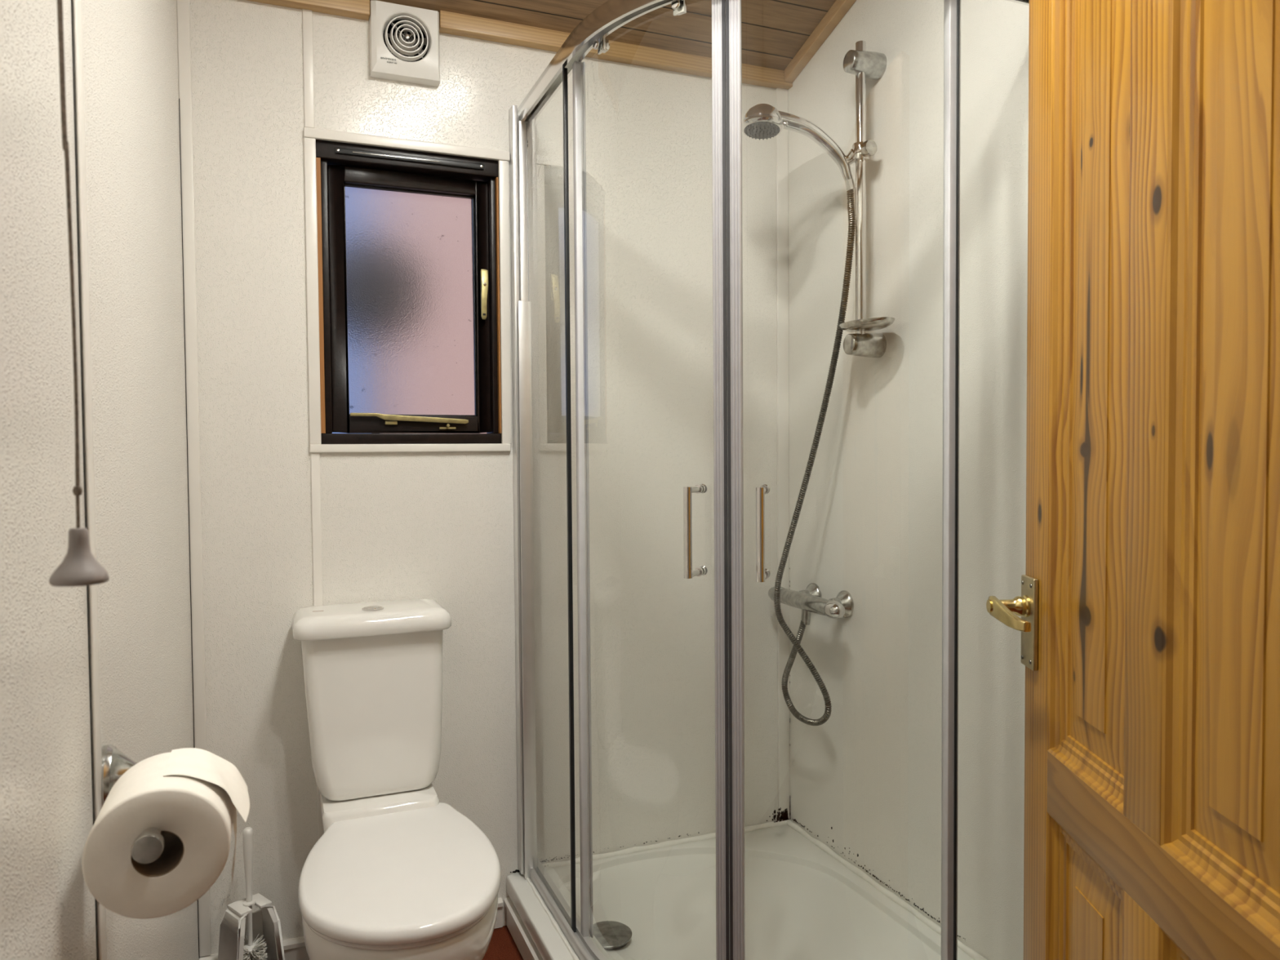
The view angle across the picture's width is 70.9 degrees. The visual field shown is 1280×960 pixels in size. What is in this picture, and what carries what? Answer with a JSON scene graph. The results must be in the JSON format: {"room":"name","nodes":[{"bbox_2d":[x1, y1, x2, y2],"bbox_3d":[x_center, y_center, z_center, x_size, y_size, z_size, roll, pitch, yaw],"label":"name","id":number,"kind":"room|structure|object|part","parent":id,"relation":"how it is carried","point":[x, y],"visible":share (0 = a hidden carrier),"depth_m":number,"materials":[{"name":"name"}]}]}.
{"room":"bathroom","nodes":[
{"label":"bathroom","id":0,"kind":"room"},
{"bbox_2d":[0,0,199,959],"bbox_3d":[-0.411,-0.362,0.373,0.100,3.200,3.820,-1,2,-22],"label":"wall","id":1,"kind":"structure","parent":0,"point":[131,74],"depth_m":0.92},
{"bbox_2d":[71,0,106,959],"bbox_3d":[-0.583,-0.088,0.950,0.004,2.620,0.033,-1,2,-22],"label":"trim","id":2,"kind":"structure","parent":1,"relation":"attached to","point":[77,4],"depth_m":0.94,"materials":[{"name":"white plastic"}]},
{"bbox_2d":[101,744,164,863],"bbox_3d":[-0.518,0.336,0.918,0.086,0.075,0.292,-1,2,-22],"label":"toilet roll holder","id":3,"kind":"object","parent":1,"relation":"attached to","point":[148,846],"visible":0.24,"depth_m":0.97,"materials":[{"name":"silver metal"}]},
{"bbox_3d":[-0.489,0.330,0.920,0.035,0.034,0.257,-1,2,-27],"label":"arm","id":4,"kind":"part","parent":3,"relation":"part of","materials":[{"name":"silver metal"}]},
{"bbox_2d":[81,747,249,919],"bbox_3d":[-0.456,0.341,0.881,0.136,0.124,0.123,-1,2,-22],"label":"toilet roll","id":5,"kind":"object","parent":3,"relation":"on","point":[194,796],"visible":0.94,"depth_m":0.83,"materials":[{"name":"paper"}]},
{"bbox_2d":[189,0,777,954],"bbox_3d":[-0.322,-0.037,2.417,1.791,2.420,0.120,-1,2,-22],"label":"wall","id":6,"kind":"structure","parent":0,"point":[438,526],"depth_m":2.35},
{"bbox_2d":[176,0,211,956],"bbox_3d":[-1.023,-0.023,2.063,0.026,2.265,0.008,-1,2,-22],"label":"trim","id":7,"kind":"structure","parent":6,"relation":"attached to","point":[183,6],"depth_m":2.05,"materials":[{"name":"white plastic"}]},
{"bbox_2d":[246,0,369,20],"bbox_3d":[-0.846,-1.133,2.091,0.416,0.046,0.032,-1,2,-22],"label":"trim","id":8,"kind":"structure","parent":6,"relation":"attached to","point":[356,9],"depth_m":2.13,"materials":[{"name":"brown wood"}]},
{"bbox_2d":[302,8,315,128],"bbox_3d":[-0.786,-0.998,2.132,0.023,0.323,0.006,-1,2,-22],"label":"trim","id":9,"kind":"structure","parent":6,"relation":"attached to","point":[307,15],"depth_m":2.13,"materials":[{"name":"white plastic"}]},
{"bbox_2d":[303,137,321,444],"bbox_3d":[-0.782,-0.448,2.148,0.026,0.727,0.009,-1,2,-22],"label":"trim","id":10,"kind":"structure","parent":6,"relation":"attached to","point":[309,144],"depth_m":2.14,"materials":[{"name":"white plastic"}]},
{"bbox_2d":[311,453,324,839],"bbox_3d":[-0.776,0.517,2.180,0.021,1.166,0.006,-1,2,-22],"label":"trim","id":11,"kind":"structure","parent":6,"relation":"attached to","point":[315,457],"depth_m":2.17,"materials":[{"name":"white plastic"}]},
{"bbox_2d":[199,897,502,959],"bbox_3d":[-0.692,1.142,2.225,0.714,0.074,0.017,-1,2,-22],"label":"baseboard","id":12,"kind":"structure","parent":6,"relation":"attached to","point":[294,948],"depth_m":2.17,"materials":[{"name":"white plastic"}]},
{"bbox_2d":[368,0,439,86],"bbox_3d":[-0.572,-1.066,2.193,0.164,0.170,0.052,-1,2,-22],"label":"fan","id":13,"kind":"object","parent":6,"relation":"attached to","point":[400,51],"visible":1,"depth_m":2.18,"materials":[{"name":"white plastic"}]},
{"bbox_2d":[384,15,428,61],"bbox_3d":[-0.564,-1.072,2.180,0.104,0.104,0.022,-1,2,-22],"label":"grille","id":14,"kind":"object","parent":13,"relation":"attached to","point":[405,41],"depth_m":2.18,"materials":[{"name":"white plastic"}]},
{"bbox_2d":[303,127,510,161],"bbox_3d":[-0.566,-0.828,2.224,0.497,0.023,0.012,-1,2,-22],"label":"trim","id":15,"kind":"structure","parent":6,"relation":"attached to","point":[317,134],"depth_m":2.21,"materials":[{"name":"white plastic"}]},
{"bbox_2d":[315,139,501,444],"bbox_3d":[-0.584,-0.455,2.285,0.444,0.729,0.104,-1,2,-22],"label":"window","id":16,"kind":"structure","parent":6,"relation":"in","point":[408,241],"depth_m":2.29,"materials":[{"name":"black paint"}]},
{"bbox_3d":[-0.625,-0.143,2.261,0.030,0.010,0.010,-1,2,-22],"label":"pivot plate","id":17,"kind":"part","parent":16,"relation":"part of","materials":[{"name":"gold metal"}]},
{"bbox_2d":[334,147,484,169],"bbox_3d":[-0.566,-0.796,2.232,0.362,0.014,0.006,-1,2,-22],"label":"vent","id":18,"kind":"object","parent":16,"relation":"attached to","point":[382,157],"depth_m":2.23,"materials":[{"name":"black metal"}]},
{"bbox_3d":[-0.587,-0.451,2.312,0.330,0.579,0.004,-1,2,-22],"label":"pane","id":19,"kind":"part","parent":16,"relation":"part of","materials":[{"name":"pink glass"}]},
{"bbox_3d":[-0.403,-0.480,2.332,0.021,0.130,0.020,-1,2,-22],"label":"lever","id":20,"kind":"part","parent":16,"relation":"part of","materials":[{"name":"gold metal"}]},
{"bbox_2d":[309,443,511,453],"bbox_3d":[-0.564,-0.080,2.246,0.490,0.020,0.012,-1,2,-22],"label":"trim","id":21,"kind":"structure","parent":6,"relation":"attached to","point":[313,448],"depth_m":2.23,"materials":[{"name":"white plastic"}]},
{"bbox_2d":[498,160,511,444],"bbox_3d":[-0.348,-0.457,2.325,0.026,0.727,0.009,-1,2,-22],"label":"trim","id":22,"kind":"structure","parent":6,"relation":"attached to","point":[504,200],"depth_m":2.32,"materials":[{"name":"white plastic"}]},
{"bbox_2d":[439,10,792,89],"bbox_3d":[-0.032,-1.149,2.421,1.008,0.046,0.032,-1,2,-22],"label":"trim","id":23,"kind":"structure","parent":6,"relation":"attached to","point":[450,23],"depth_m":2.39,"materials":[{"name":"brown wood"}]},
{"bbox_2d":[776,88,790,819],"bbox_3d":[0.421,-0.064,2.650,0.038,2.170,0.008,-1,2,-22],"label":"trim","id":24,"kind":"structure","parent":6,"relation":"attached to","point":[782,95],"depth_m":2.64,"materials":[{"name":"white plastic"}]},
{"bbox_2d":[482,925,523,959],"bbox_3d":[0.385,1.246,0.743,1.791,0.050,3.820,-1,2,-22],"label":"floor","id":25,"kind":"structure","parent":0,"point":[502,946],"depth_m":2.27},
{"bbox_2d":[217,893,284,959],"bbox_3d":[-0.881,1.073,2.036,0.107,0.235,0.128,1,2,41],"label":"stand","id":26,"kind":"object","parent":25,"relation":"on","point":[266,922],"visible":0.93,"depth_m":2.03,"materials":[{"name":"white plastic"}]},
{"bbox_3d":[-0.909,1.093,2.061,0.005,0.186,0.094,1,2,41],"label":"panel","id":27,"kind":"part","parent":26,"relation":"part of","materials":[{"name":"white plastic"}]},
{"bbox_2d":[242,826,267,959],"bbox_3d":[-0.882,0.976,2.034,0.074,0.385,0.072,-1,2,-22],"label":"toilet brush","id":28,"kind":"object","parent":26,"relation":"in","point":[251,951],"visible":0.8,"depth_m":2.03,"materials":[{"name":"white plastic"}]},
{"bbox_3d":[-0.883,0.976,2.034,0.022,0.385,0.022,-1,2,-22],"label":"handle","id":29,"kind":"part","parent":28,"relation":"part of","materials":[{"name":"white plastic"}]},
{"bbox_2d":[291,598,501,959],"bbox_3d":[-0.516,0.747,1.883,0.380,0.890,0.756,-1,2,-22],"label":"toilet","id":30,"kind":"object","parent":25,"relation":"on","point":[395,871],"visible":1,"depth_m":2.00,"materials":[{"name":"white ceramic"}]},
{"bbox_3d":[-0.633,0.325,2.121,0.349,0.048,0.204,-1,2,-22],"label":"cistern lid","id":31,"kind":"part","parent":30,"relation":"part of","materials":[{"name":"white ceramic"}]},
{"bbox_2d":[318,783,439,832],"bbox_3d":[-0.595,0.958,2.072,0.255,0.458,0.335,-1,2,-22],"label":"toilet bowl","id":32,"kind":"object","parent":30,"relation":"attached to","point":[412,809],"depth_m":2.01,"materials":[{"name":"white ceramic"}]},
{"bbox_3d":[-0.480,0.792,1.796,0.366,0.011,0.543,-1,2,-22],"label":"seat","id":33,"kind":"part","parent":30,"relation":"part of","materials":[{"name":"white plastic"}]},
{"bbox_3d":[-0.480,0.769,1.795,0.380,0.032,0.564,-1,2,-22],"label":"seat lid","id":34,"kind":"part","parent":30,"relation":"part of","materials":[{"name":"white plastic"}]},
{"bbox_3d":[-0.478,0.996,1.802,0.368,0.397,0.546,-1,2,-22],"label":"bowl","id":35,"kind":"part","parent":30,"relation":"part of","materials":[{"name":"white ceramic"}]},
{"bbox_2d":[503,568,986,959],"bbox_3d":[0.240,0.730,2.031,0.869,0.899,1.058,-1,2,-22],"label":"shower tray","id":36,"kind":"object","parent":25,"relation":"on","point":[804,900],"visible":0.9,"depth_m":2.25,"materials":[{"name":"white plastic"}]},
{"bbox_3d":[0.145,1.149,1.865,1.368,0.074,0.438,1,2,29],"label":"riser skirting","id":37,"kind":"part","parent":36,"relation":"part of","materials":[{"name":"white plastic"}]},
{"bbox_2d":[506,824,973,959],"bbox_3d":[0.244,1.067,2.046,0.862,0.048,1.052,-1,2,-22],"label":"basin","id":38,"kind":"object","parent":36,"relation":"in","point":[804,900],"depth_m":2.24,"materials":[{"name":"white ceramic"}]},
{"bbox_2d":[508,0,1029,959],"bbox_3d":[0.148,0.050,1.871,1.303,1.994,0.458,1,2,29],"label":"shower enclosure","id":39,"kind":"object","parent":36,"relation":"on","point":[591,33],"visible":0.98,"depth_m":1.68,"materials":[{"name":"metal"}]},
{"bbox_3d":[0.166,1.033,1.911,1.284,0.028,0.430,1,2,29],"label":"rail","id":40,"kind":"part","parent":39,"relation":"part of","materials":[{"name":"metal"}]},
{"bbox_3d":[0.102,0.096,1.679,0.018,0.174,0.075,1,2,29],"label":"pull handle","id":41,"kind":"part","parent":39,"relation":"part of","materials":[{"name":"silver metal"}]},
{"bbox_3d":[0.222,0.096,1.629,0.018,0.174,0.075,0,2,15],"label":"pull handle","id":42,"kind":"part","parent":39,"relation":"part of","materials":[{"name":"silver metal"}]},
{"bbox_3d":[0.151,-0.924,1.850,1.284,0.046,0.430,1,2,29],"label":"rail","id":43,"kind":"part","parent":39,"relation":"part of","materials":[{"name":"metal"}]},
{"bbox_2d":[369,0,835,71],"bbox_3d":[0.044,-1.456,1.446,1.791,0.719,2.080,-1,2,-22],"label":"ceiling","id":44,"kind":"structure","parent":0,"point":[773,32],"depth_m":2.35,"materials":[{"name":"brown wood"}]},
{"bbox_2d":[48,0,109,586],"bbox_3d":[-0.393,-0.754,0.595,0.036,1.651,0.036,-1,2,-22],"label":"pull cord","id":45,"kind":"object","parent":44,"relation":"hanging from","point":[79,567],"visible":1,"depth_m":0.62,"materials":[{"name":"grey plastic"}]},
{"bbox_3d":[-0.399,-0.770,0.601,0.022,1.619,0.006,1,2,38],"label":"cord","id":46,"kind":"part","parent":45,"relation":"part of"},
{"bbox_3d":[-0.386,0.052,0.620,0.036,0.038,0.036,-1,2,-22],"label":"knob","id":47,"kind":"part","parent":45,"relation":"part of","materials":[{"name":"grey plastic"}]},
{"bbox_2d":[788,0,1029,959],"bbox_3d":[1.156,-0.394,1.010,0.100,3.200,3.820,-1,2,-22],"label":"wall","id":48,"kind":"structure","parent":0,"point":[868,526],"depth_m":2.15,"materials":[{"name":"white plastic"}]},
{"bbox_2d":[768,582,853,625],"bbox_3d":[0.472,0.343,2.459,0.102,0.098,0.346,-1,2,-22],"label":"mixer valve","id":49,"kind":"object","parent":48,"relation":"attached to","point":[810,600],"visible":0.95,"depth_m":2.40,"materials":[{"name":"silver metal"}]},
{"bbox_3d":[0.392,0.327,2.584,0.047,0.047,0.054,-1,2,-22],"label":"flow knob","id":50,"kind":"part","parent":49,"relation":"part of","materials":[{"name":"silver metal"}]},
{"bbox_2d":[801,608,810,625],"bbox_3d":[0.450,0.371,2.440,0.027,0.043,0.024,-1,2,-22],"label":"outlet","id":51,"kind":"object","parent":49,"relation":"attached to","point":[806,615],"depth_m":2.43,"materials":[{"name":"silver metal"}]},
{"bbox_2d":[773,177,855,725],"bbox_3d":[0.445,-0.046,2.356,0.077,1.411,0.291,-1,2,-30],"label":"shower hose","id":52,"kind":"object","parent":49,"relation":"attached to","point":[850,184],"visible":0.99,"depth_m":2.35,"materials":[{"name":"metal"}]},
{"bbox_3d":[0.503,0.335,2.310,0.047,0.047,0.047,-1,2,-22],"label":"temperature knob","id":53,"kind":"part","parent":49,"relation":"part of","materials":[{"name":"silver metal"}]},
{"bbox_2d":[784,0,856,82],"bbox_3d":[0.774,-1.422,1.726,0.030,0.602,1.848,-1,2,-22],"label":"trim","id":54,"kind":"structure","parent":48,"relation":"attached to","point":[839,9],"depth_m":2.44,"materials":[{"name":"brown wood"}]},
{"bbox_2d":[839,40,895,358],"bbox_3d":[0.552,-0.688,2.179,0.116,0.769,0.172,-1,2,-6],"label":"shower rail","id":55,"kind":"object","parent":48,"relation":"attached to","point":[859,62],"visible":0.99,"depth_m":2.21,"materials":[{"name":"silver metal"}]},
{"bbox_2d":[742,103,852,180],"bbox_3d":[0.382,-0.820,2.215,0.288,0.176,0.102,-1,2,-22],"label":"shower","id":56,"kind":"object","parent":55,"relation":"attached to","point":[761,121],"visible":0.99,"depth_m":2.19,"materials":[{"name":"silver metal"}]},
{"bbox_3d":[0.351,-0.863,2.182,0.014,0.016,0.016,1,2,29],"label":"spray lever","id":57,"kind":"part","parent":56,"relation":"part of","materials":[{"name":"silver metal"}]},
{"bbox_3d":[0.421,-0.817,2.213,0.221,0.169,0.040,-1,2,-12],"label":"handle","id":58,"kind":"part","parent":56,"relation":"part of","materials":[{"name":"silver metal"}]},
{"bbox_3d":[0.551,-0.375,2.188,0.100,0.018,0.176,-1,2,-22],"label":"soap dish","id":59,"kind":"part","parent":55,"relation":"part of","materials":[{"name":"silver metal"}]},
{"bbox_3d":[0.556,-0.806,2.189,0.037,0.039,0.024,-1,2,-29],"label":"clamp knob","id":60,"kind":"part","parent":55,"relation":"part of","materials":[{"name":"silver metal"}]},
{"bbox_3d":[0.425,-0.374,0.562,1.591,3.200,0.100,-1,2,-22],"label":"wall","id":61,"kind":"structure","parent":0,"visible":0},
{"bbox_2d":[986,0,1279,959],"bbox_3d":[0.591,0.176,1.082,0.110,2.054,0.770,0,2,3],"label":"door","id":62,"kind":"structure","parent":61,"relation":"in","point":[1148,606],"depth_m":1.06,"materials":[{"name":"brown wood"}]},
{"bbox_3d":[0.568,0.206,1.395,0.018,0.038,0.113,-1,2,-5],"label":"lever","id":63,"kind":"part","parent":62,"relation":"part of","materials":[{"name":"gold metal"}]},
{"bbox_3d":[0.622,0.227,1.437,0.008,0.145,0.054,0,2,3],"label":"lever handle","id":64,"kind":"part","parent":62,"relation":"part of","materials":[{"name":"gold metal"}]},
{"bbox_3d":[0.629,0.753,1.266,0.019,0.480,0.245,0,2,3],"label":"panel","id":65,"kind":"part","parent":62,"relation":"part of","materials":[{"name":"brown wood"}]},
{"bbox_3d":[0.622,-0.177,1.237,0.019,1.190,0.245,0,2,3],"label":"panel","id":66,"kind":"part","parent":62,"relation":"part of","materials":[{"name":"brown wood"}]},
{"bbox_3d":[0.628,0.471,1.089,0.042,0.095,0.580,0,2,3],"label":"rail","id":67,"kind":"part","parent":62,"relation":"part of","materials":[{"name":"brown wood"}]},
{"bbox_3d":[0.609,0.764,0.932,0.019,0.480,0.245,0,2,3],"label":"panel","id":68,"kind":"part","parent":62,"relation":"part of","materials":[{"name":"brown wood"}]},
{"bbox_3d":[0.602,-0.166,0.903,0.019,1.190,0.245,0,2,3],"label":"panel","id":69,"kind":"part","parent":62,"relation":"part of","materials":[{"name":"brown wood"}]}
]}

